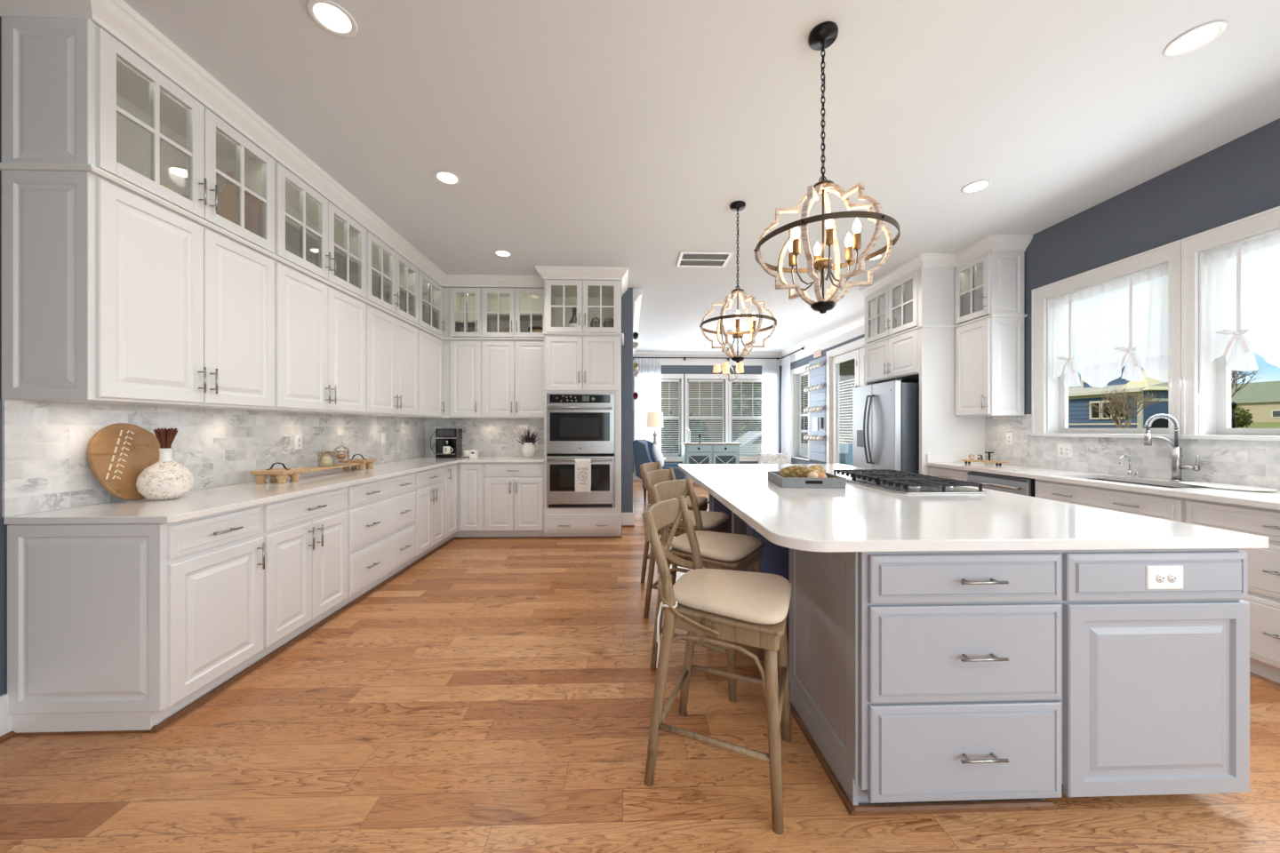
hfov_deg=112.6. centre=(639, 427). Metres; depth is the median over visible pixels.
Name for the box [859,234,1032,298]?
trim
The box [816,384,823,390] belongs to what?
mug
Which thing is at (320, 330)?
upper cabinet
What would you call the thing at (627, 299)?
wall
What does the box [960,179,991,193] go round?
recessed light
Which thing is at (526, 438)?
bunch
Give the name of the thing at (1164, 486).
sink
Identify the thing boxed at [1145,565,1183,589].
outlet
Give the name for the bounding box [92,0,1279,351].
ceiling
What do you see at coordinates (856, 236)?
socket
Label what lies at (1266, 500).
countertop
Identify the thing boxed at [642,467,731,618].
bar stool
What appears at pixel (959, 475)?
base cabinet
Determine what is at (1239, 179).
wall
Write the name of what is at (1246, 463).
backsplash
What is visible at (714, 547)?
cushion
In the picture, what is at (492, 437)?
backsplash
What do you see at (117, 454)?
round board
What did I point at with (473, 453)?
tin
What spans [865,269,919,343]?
upper cabinet
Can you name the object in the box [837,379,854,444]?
blind
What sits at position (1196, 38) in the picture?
recessed light
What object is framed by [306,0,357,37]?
recessed light
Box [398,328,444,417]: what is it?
upper cabinet
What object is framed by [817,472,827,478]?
decorative ball
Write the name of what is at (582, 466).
tea towel
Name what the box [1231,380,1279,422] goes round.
house
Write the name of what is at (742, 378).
window
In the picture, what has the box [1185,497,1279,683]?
base cabinet
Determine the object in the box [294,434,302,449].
outlet
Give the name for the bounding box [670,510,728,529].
cushion
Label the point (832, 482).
serving tray
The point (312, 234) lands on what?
upper cabinet
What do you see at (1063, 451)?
socket
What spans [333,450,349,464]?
bowl
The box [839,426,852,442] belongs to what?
potted plant
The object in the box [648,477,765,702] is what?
bar stool
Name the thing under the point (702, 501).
cushion
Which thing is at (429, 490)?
base cabinet
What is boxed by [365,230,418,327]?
upper cabinet
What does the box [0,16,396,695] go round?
wall
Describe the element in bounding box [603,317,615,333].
lantern
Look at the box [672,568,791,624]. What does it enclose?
cushion
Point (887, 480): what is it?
gas cooktop
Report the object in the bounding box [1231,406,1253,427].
shrub
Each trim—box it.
[0,0,628,296]
[0,162,623,345]
[0,525,634,743]
[417,287,453,418]
[632,288,864,366]
[790,701,1055,815]
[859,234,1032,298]
[863,314,1027,346]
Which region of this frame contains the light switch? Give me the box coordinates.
[381,432,385,444]
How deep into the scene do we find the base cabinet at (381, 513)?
3.34 m
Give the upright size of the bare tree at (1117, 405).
2.035 m
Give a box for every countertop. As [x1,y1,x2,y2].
[3,456,543,524]
[678,464,1268,552]
[926,462,1279,510]
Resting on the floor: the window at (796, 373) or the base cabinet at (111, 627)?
the base cabinet at (111, 627)
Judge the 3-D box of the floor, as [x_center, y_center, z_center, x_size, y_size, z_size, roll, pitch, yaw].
[0.504,1.385,3.868,6.810,0.200,13.300,0,0,-2]
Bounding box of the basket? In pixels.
[528,326,542,332]
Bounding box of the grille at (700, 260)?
[680,254,728,265]
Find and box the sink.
[1084,478,1180,487]
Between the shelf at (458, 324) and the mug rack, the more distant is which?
the mug rack
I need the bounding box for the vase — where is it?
[136,448,193,500]
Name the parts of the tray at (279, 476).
handle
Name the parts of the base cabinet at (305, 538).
door, drawer, handle, handle, handle, door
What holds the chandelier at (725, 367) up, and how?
hanging from the ceiling
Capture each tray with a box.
[250,454,375,483]
[768,471,846,488]
[960,459,1006,465]
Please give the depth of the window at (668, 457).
10.36 m
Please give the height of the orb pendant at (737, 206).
1.288 m
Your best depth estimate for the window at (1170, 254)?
3.54 m
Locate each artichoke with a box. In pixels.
[780,464,809,478]
[807,464,825,474]
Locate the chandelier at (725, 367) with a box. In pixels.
[712,329,743,382]
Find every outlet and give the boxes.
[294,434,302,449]
[1006,432,1013,445]
[1057,444,1071,457]
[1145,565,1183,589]
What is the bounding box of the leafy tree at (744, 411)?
[731,375,807,438]
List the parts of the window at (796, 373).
sill, sash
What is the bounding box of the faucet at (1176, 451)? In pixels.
[1144,413,1199,482]
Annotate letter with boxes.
[984,451,993,460]
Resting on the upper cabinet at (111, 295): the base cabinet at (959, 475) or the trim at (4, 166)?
the trim at (4, 166)
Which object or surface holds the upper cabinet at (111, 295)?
attached to the wall at (3, 527)
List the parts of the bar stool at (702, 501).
leg, rail, leg, seat frame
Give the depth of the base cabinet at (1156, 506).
2.79 m
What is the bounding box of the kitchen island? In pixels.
[708,493,1249,805]
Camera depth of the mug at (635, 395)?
6.60 m
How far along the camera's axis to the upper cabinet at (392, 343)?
4.01 m
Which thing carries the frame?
attached to the mug rack
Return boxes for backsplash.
[1,400,424,517]
[424,418,543,456]
[984,414,1279,490]
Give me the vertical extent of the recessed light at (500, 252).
0.006 m
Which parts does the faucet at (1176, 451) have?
docking arm, lever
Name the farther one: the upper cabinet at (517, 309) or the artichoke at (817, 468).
the upper cabinet at (517, 309)
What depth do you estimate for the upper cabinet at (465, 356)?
5.15 m
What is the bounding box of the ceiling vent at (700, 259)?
[676,251,733,267]
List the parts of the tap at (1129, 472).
spout, soap knob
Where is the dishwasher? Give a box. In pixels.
[966,471,1035,497]
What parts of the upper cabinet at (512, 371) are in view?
door, door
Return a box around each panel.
[812,417,817,431]
[864,297,878,385]
[919,267,984,475]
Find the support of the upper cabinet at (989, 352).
attached to the wall at (1239, 179)
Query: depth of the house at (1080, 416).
19.43 m
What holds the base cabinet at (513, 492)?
on the floor
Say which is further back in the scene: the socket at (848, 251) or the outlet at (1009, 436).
the outlet at (1009, 436)
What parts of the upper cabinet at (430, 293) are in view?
pane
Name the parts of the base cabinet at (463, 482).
door, door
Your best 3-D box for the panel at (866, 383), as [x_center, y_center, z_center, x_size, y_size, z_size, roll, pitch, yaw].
[3.306,-0.205,5.604,0.698,2.980,0.045,0,0,-2]
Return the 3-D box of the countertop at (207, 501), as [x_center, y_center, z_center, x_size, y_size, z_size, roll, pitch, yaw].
[-1.873,0.386,3.628,1.621,0.030,3.689,0,0,-2]
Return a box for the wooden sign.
[813,349,822,359]
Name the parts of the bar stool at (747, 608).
leg, rail, leg, seat frame, leg, leg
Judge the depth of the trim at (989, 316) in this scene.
4.50 m
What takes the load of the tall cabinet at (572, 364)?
on the floor
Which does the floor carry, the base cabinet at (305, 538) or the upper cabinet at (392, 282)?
the base cabinet at (305, 538)
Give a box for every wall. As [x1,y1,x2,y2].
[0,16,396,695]
[465,287,632,512]
[632,365,782,472]
[790,118,1279,479]
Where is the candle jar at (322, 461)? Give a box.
[317,451,335,466]
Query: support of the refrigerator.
on the floor
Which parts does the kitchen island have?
support post, support post, shiplap panel, panel, trim, drawer, drawer, drawer, handle, handle, handle, false drawer, door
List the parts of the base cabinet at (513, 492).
door, drawer, door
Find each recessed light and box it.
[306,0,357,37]
[433,170,461,185]
[493,249,511,257]
[868,254,883,260]
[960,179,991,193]
[1163,20,1228,56]
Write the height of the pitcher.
0.182 m
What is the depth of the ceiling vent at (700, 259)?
4.59 m
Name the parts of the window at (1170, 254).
sill, sash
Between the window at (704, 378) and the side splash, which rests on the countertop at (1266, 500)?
the side splash
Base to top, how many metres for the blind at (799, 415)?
1.790 m
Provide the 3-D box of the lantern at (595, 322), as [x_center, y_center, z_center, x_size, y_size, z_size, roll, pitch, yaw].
[-0.532,-1.208,5.186,0.140,0.257,0.140,0,0,-2]
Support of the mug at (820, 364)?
hanging from the mug rack
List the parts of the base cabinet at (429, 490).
door, drawer, handle, door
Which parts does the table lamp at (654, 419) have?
lamp shade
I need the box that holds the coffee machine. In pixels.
[430,428,462,458]
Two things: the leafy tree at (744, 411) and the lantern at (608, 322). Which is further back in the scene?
the leafy tree at (744, 411)
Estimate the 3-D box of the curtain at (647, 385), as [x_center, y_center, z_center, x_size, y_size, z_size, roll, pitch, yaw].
[0.176,-0.211,10.200,0.650,2.932,0.083,0,0,-2]
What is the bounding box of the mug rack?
[808,356,826,462]
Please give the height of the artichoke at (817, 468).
0.096 m
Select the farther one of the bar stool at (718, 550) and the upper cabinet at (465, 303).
the upper cabinet at (465, 303)
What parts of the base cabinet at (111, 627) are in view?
panel, drawer, door, handle, handle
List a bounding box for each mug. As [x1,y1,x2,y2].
[442,446,453,453]
[462,450,469,456]
[632,332,638,339]
[632,342,638,349]
[632,362,638,369]
[632,370,638,377]
[632,392,638,399]
[816,361,823,367]
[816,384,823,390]
[816,405,823,411]
[816,434,823,440]
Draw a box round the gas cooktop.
[833,469,986,494]
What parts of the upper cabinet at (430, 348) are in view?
door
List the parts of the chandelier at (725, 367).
lamp shade, lamp shade, lamp shade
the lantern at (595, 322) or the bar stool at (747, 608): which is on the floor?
the bar stool at (747, 608)
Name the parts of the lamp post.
post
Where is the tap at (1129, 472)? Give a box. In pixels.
[1118,456,1139,478]
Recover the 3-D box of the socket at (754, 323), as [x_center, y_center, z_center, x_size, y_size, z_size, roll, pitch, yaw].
[0.902,-0.814,3.377,0.033,0.066,0.033,0,0,-2]
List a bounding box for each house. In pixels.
[661,381,722,449]
[731,359,854,441]
[1068,366,1167,433]
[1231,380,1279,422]
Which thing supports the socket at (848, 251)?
attached to the orb pendant at (824, 34)
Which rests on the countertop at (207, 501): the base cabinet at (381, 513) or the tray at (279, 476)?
the tray at (279, 476)
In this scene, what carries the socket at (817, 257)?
attached to the orb pendant at (824, 34)
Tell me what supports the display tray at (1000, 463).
on the countertop at (1266, 500)
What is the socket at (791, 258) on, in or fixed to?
attached to the orb pendant at (824, 34)
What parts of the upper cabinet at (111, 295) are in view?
panel, door, handle, handle, door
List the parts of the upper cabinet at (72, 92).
panel, door, pane, frame, handle, handle, door, pane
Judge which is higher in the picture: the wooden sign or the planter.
the wooden sign
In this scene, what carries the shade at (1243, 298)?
attached to the window at (1214, 379)
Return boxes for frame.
[819,417,823,428]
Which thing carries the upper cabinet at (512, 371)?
attached to the wall at (627, 299)
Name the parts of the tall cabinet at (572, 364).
door, drawer, door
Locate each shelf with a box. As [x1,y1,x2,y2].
[455,320,474,327]
[487,313,542,320]
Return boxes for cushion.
[670,496,707,509]
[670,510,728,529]
[670,530,761,561]
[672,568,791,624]
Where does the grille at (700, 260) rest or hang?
attached to the ceiling vent at (700, 259)
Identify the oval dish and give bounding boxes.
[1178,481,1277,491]
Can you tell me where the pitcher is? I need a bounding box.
[521,442,537,457]
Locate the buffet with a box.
[680,442,741,463]
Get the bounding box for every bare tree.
[1083,384,1163,428]
[1231,368,1262,398]
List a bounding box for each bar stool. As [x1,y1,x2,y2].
[640,461,709,583]
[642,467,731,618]
[642,495,791,834]
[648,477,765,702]
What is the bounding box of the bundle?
[152,428,177,448]
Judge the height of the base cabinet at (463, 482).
0.884 m
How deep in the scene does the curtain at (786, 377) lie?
9.86 m
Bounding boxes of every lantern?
[590,317,601,333]
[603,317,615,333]
[685,428,690,443]
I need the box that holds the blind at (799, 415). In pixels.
[797,376,807,455]
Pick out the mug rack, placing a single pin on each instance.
(817, 376)
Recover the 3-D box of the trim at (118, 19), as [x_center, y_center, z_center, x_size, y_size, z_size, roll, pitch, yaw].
[-1.395,-1.755,3.610,2.596,0.120,3.776,0,0,-2]
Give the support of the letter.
on the display tray at (1000, 463)
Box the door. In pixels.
[826,337,864,463]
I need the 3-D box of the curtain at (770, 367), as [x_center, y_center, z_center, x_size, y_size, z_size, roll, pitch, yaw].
[3.150,-0.211,10.293,0.420,2.932,0.083,0,0,-2]
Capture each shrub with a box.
[661,410,711,453]
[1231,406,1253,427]
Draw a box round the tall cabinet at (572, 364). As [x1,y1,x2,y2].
[544,335,621,536]
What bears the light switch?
attached to the backsplash at (45, 467)
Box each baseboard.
[0,693,11,736]
[621,503,634,525]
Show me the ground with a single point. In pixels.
(1254, 425)
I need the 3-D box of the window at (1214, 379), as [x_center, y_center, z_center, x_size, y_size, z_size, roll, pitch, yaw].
[3.825,-0.605,2.393,0.205,1.370,1.074,0,0,-2]
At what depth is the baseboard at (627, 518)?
5.52 m
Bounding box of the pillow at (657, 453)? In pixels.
[651,444,663,466]
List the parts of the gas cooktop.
burner, burner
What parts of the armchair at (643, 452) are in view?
backrest, leg, armrest, armrest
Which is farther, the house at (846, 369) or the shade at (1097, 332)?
the house at (846, 369)
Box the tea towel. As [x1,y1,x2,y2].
[575,458,591,492]
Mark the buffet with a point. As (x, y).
(692, 452)
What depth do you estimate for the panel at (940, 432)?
4.53 m
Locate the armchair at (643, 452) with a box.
[632,439,691,502]
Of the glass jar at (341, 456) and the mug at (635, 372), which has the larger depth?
the mug at (635, 372)
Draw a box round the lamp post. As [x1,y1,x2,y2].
[1231,401,1237,428]
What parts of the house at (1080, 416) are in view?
pane, pane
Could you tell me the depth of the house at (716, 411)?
23.12 m
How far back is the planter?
9.42 m
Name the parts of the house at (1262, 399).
pane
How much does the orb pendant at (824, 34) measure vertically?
1.288 m
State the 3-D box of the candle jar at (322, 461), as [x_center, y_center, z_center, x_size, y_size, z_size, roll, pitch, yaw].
[-2.487,0.251,3.384,0.112,0.115,0.112,0,0,-2]
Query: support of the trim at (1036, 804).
attached to the kitchen island
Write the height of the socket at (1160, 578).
0.031 m
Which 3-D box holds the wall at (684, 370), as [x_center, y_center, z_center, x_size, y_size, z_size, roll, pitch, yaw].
[1.560,-0.265,10.439,3.890,3.100,0.170,0,0,-2]
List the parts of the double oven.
handle, handle, door, glass, door, glass, control panel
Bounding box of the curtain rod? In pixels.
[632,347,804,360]
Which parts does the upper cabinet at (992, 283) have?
pane, door, frame, panel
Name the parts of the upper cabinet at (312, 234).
door, pane, handle, handle, door, pane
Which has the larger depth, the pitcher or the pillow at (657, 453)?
the pillow at (657, 453)
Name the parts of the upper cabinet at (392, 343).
door, handle, handle, door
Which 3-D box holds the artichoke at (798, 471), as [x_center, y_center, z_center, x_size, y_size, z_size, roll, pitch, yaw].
[0.992,0.289,2.725,0.177,0.099,0.113,0,0,28]
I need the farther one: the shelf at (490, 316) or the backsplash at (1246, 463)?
the shelf at (490, 316)
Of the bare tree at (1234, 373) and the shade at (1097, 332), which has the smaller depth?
the shade at (1097, 332)
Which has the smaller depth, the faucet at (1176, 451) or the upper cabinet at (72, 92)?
the upper cabinet at (72, 92)
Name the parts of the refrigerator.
dispenser frame, door, handle, handle, door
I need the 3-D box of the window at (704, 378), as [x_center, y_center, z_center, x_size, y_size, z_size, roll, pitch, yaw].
[1.611,-0.233,10.388,1.090,2.115,0.166,0,0,-2]
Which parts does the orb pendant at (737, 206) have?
arm, rod, cord, chain, arm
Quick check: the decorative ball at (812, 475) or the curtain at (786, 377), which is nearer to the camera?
the decorative ball at (812, 475)
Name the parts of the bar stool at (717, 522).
leg, rail, leg, seat frame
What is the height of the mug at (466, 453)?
0.085 m
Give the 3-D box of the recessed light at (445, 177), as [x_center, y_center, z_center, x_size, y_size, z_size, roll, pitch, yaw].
[-1.397,-1.811,3.098,0.184,0.006,0.184,0,0,-2]
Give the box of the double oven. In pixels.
[546,393,614,507]
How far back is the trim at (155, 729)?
2.29 m
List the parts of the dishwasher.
handle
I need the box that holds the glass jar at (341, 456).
[333,442,350,464]
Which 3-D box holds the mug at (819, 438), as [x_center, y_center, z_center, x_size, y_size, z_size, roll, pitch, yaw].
[3.474,0.202,8.252,0.084,0.121,0.110,0,0,-14]
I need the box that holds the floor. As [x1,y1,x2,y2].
[0,480,1279,852]
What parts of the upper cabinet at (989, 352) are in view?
door, panel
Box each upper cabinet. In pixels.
[1,16,274,259]
[1,170,274,409]
[219,259,366,414]
[273,160,366,303]
[338,303,418,416]
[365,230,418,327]
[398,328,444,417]
[417,270,444,338]
[449,287,481,340]
[449,339,483,418]
[481,288,543,340]
[481,340,543,418]
[544,280,621,341]
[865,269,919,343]
[865,328,919,383]
[955,250,1023,325]
[955,317,1023,416]
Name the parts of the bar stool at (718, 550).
leg, rail, leg, seat frame, leg, leg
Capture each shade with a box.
[1050,264,1167,387]
[1205,232,1279,371]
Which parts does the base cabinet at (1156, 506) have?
handle, handle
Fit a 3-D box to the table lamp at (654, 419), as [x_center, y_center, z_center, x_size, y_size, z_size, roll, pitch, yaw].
[0.317,0.143,9.064,0.360,1.042,0.360,0,0,-2]
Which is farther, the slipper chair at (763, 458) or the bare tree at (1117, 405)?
the bare tree at (1117, 405)
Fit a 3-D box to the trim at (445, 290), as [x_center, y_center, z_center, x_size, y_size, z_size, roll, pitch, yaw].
[-2.527,-0.905,5.299,0.440,1.580,0.330,0,0,-2]
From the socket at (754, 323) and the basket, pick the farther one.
the basket
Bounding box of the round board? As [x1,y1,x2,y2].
[87,423,159,500]
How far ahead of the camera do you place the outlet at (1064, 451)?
3.71 m
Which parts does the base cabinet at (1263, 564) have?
drawer, drawer, drawer, handle, handle, handle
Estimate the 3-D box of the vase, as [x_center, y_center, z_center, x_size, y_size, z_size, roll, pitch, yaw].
[-2.455,0.239,2.209,0.202,0.262,0.202,0,0,-2]
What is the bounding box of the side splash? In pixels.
[926,454,984,463]
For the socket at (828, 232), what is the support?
attached to the orb pendant at (824, 34)
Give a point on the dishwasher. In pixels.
(1024, 486)
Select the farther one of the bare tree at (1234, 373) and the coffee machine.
the bare tree at (1234, 373)
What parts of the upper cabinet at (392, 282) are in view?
door, pane, handle, door, pane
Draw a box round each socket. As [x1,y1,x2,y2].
[735,319,739,327]
[752,320,756,328]
[788,251,795,267]
[792,238,799,255]
[814,255,821,261]
[824,228,833,246]
[844,246,852,263]
[852,232,861,250]
[1059,447,1069,455]
[1155,573,1176,583]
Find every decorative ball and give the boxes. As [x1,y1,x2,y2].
[807,472,818,478]
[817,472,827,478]
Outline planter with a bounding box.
[839,442,852,465]
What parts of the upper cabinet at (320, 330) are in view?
door, handle, handle, door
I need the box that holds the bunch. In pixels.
[516,426,541,444]
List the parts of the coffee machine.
cord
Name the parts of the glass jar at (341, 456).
lid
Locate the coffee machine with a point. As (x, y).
(452, 437)
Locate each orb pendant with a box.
[699,200,776,362]
[753,21,899,313]
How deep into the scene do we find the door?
7.89 m
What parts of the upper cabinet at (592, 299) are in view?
door, door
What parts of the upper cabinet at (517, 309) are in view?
door, door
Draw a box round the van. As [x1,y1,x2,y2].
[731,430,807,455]
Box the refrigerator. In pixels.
[852,379,919,473]
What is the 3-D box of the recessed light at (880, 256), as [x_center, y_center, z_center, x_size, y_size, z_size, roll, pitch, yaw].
[2.489,-1.811,4.540,0.184,0.006,0.184,0,0,-2]
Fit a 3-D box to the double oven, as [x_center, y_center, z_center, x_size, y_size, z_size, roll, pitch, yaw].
[-0.679,0.266,4.847,0.770,1.306,0.108,0,0,-2]
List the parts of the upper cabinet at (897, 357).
door, door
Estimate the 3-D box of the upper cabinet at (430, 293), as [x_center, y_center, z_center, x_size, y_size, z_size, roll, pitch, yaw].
[-2.527,-1.377,4.838,0.400,0.635,0.590,0,0,-2]
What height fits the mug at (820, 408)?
0.121 m
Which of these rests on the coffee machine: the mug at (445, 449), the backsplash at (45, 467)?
the mug at (445, 449)
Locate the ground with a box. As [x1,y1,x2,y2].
[839,422,1279,442]
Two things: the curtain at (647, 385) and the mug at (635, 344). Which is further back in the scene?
the curtain at (647, 385)
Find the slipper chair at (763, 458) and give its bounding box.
[758,453,787,463]
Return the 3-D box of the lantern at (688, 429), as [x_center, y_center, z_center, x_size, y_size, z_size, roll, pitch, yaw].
[1.096,0.184,9.739,0.100,0.340,0.100,0,0,-2]
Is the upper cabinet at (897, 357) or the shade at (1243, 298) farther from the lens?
the upper cabinet at (897, 357)
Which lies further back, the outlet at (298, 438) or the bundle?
the outlet at (298, 438)
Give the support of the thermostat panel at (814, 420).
attached to the mug rack
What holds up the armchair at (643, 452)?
on the floor
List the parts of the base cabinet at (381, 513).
drawer, drawer, drawer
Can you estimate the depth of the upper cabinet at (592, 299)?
4.89 m
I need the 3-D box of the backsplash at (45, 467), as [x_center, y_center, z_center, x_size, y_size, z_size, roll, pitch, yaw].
[-2.689,0.126,3.610,0.010,0.491,3.695,0,0,-2]
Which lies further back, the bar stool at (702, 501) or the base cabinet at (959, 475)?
the base cabinet at (959, 475)
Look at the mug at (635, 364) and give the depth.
6.59 m
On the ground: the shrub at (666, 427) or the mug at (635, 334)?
the shrub at (666, 427)
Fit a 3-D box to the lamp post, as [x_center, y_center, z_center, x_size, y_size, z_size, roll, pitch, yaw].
[56.754,-1.176,40.793,0.406,2.550,0.406,0,0,21]
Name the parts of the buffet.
glass, drawer, door, drawer, glass, door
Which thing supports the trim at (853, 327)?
attached to the wall at (1239, 179)
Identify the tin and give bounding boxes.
[469,449,478,458]
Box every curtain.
[633,357,661,479]
[761,358,779,453]
[781,353,791,463]
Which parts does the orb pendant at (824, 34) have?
bulb, bulb, arm, arm, bulb, arm, rod, cord, chain, arm, bulb, arm, arm, bulb, bulb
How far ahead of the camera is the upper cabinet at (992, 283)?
4.10 m
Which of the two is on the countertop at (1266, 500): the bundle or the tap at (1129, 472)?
the tap at (1129, 472)
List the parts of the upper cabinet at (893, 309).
pane, door, pane, door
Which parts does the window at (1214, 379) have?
sill, sash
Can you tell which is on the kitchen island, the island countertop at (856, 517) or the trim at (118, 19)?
the island countertop at (856, 517)
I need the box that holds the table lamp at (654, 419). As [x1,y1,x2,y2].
[646,409,663,446]
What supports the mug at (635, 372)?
hanging from the rail
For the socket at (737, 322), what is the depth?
3.32 m
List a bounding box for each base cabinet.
[7,504,264,733]
[251,486,347,664]
[338,472,415,609]
[408,465,444,565]
[438,463,485,546]
[483,462,544,536]
[929,465,970,481]
[1035,479,1185,523]
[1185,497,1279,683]
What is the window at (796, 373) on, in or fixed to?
in the wall at (1239, 179)
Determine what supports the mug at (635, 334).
hanging from the rail
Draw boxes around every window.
[661,374,683,461]
[685,374,727,442]
[728,374,761,461]
[791,363,811,461]
[1031,240,1181,439]
[1180,206,1279,440]
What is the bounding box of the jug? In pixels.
[568,307,576,327]
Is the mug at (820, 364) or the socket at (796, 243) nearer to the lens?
the socket at (796, 243)

